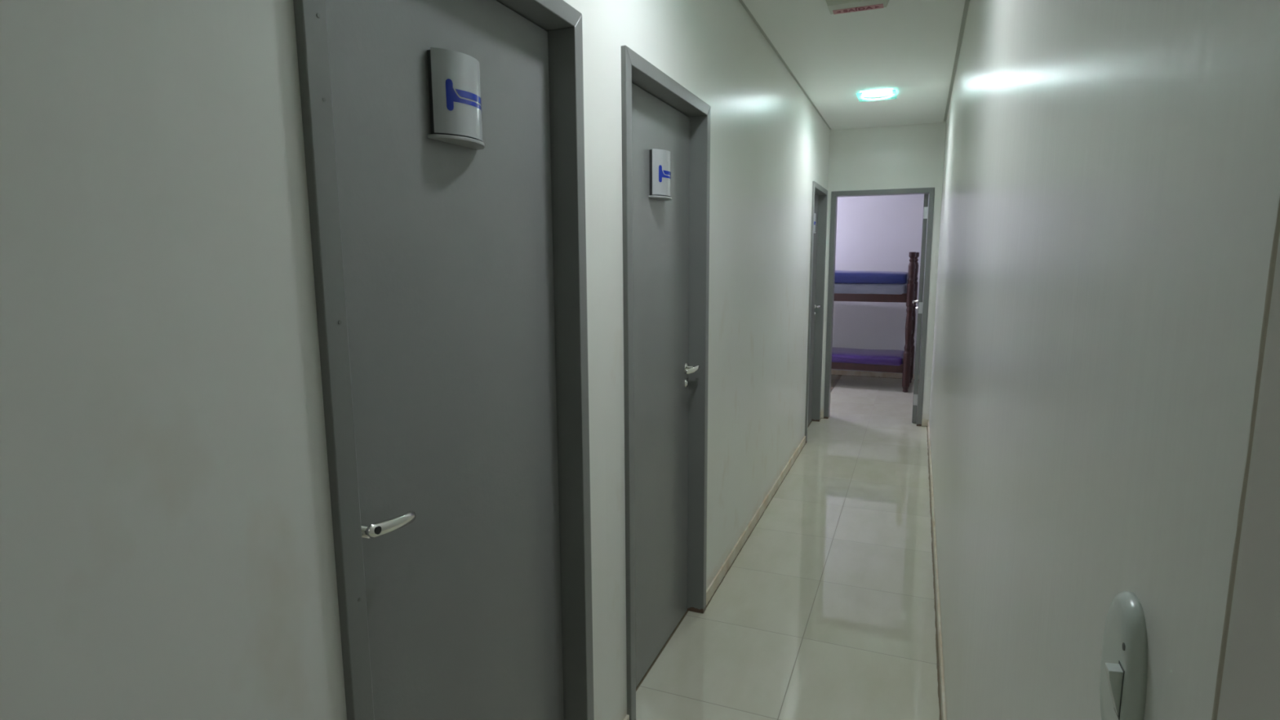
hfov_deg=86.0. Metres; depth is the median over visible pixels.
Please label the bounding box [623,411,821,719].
baseboard
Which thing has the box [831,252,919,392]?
bunk bed
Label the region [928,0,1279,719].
wall
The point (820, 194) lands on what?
door
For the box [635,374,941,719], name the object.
floor
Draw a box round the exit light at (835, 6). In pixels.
[825,0,888,14]
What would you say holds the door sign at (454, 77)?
attached to the door at (451, 279)
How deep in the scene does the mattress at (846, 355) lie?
7.87 m
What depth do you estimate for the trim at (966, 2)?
3.80 m
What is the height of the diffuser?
0.002 m
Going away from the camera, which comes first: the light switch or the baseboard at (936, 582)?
the light switch
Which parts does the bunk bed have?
rail, rail, post, post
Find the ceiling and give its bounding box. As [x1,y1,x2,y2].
[742,0,965,129]
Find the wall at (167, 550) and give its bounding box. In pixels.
[0,0,829,719]
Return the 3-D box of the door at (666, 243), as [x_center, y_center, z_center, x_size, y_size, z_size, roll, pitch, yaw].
[0.070,0.102,2.447,0.115,2.080,0.838,3,9,22]
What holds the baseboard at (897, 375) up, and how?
attached to the wall at (873, 233)
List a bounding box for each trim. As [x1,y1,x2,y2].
[738,0,831,129]
[943,0,969,120]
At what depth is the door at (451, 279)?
1.37 m
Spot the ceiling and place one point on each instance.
(908, 47)
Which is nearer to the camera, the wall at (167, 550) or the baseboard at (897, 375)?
the wall at (167, 550)
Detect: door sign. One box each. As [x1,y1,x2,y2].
[426,47,484,150]
[648,148,671,200]
[813,213,816,233]
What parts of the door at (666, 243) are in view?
lever handle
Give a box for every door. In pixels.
[293,0,594,719]
[621,45,710,719]
[804,181,827,443]
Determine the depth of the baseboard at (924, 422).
6.13 m
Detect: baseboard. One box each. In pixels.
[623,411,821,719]
[821,411,928,426]
[831,369,919,379]
[927,419,946,719]
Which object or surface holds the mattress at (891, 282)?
on the bunk bed
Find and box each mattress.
[831,346,904,365]
[834,270,908,294]
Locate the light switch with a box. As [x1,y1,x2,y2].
[1099,591,1147,719]
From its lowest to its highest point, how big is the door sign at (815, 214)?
0.158 m
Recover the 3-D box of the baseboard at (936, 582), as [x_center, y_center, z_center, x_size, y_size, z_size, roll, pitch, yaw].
[1.432,0.983,3.328,0.009,0.062,6.092,3,9,22]
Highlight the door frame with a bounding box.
[823,187,934,426]
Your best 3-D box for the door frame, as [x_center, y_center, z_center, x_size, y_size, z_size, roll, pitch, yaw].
[2.271,-0.516,6.528,0.852,2.080,0.850,3,9,22]
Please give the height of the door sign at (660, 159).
0.158 m
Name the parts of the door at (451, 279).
lever handle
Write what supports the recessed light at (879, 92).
in the ceiling
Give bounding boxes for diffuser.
[866,89,888,92]
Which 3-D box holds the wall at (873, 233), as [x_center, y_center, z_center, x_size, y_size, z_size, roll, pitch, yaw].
[1.552,-0.989,7.731,4.650,2.670,2.622,3,9,22]
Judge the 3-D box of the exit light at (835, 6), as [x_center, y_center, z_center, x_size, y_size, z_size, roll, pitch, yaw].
[0.939,-1.547,2.968,0.258,0.040,0.135,3,9,22]
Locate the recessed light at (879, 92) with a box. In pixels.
[861,88,893,96]
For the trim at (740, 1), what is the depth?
3.83 m

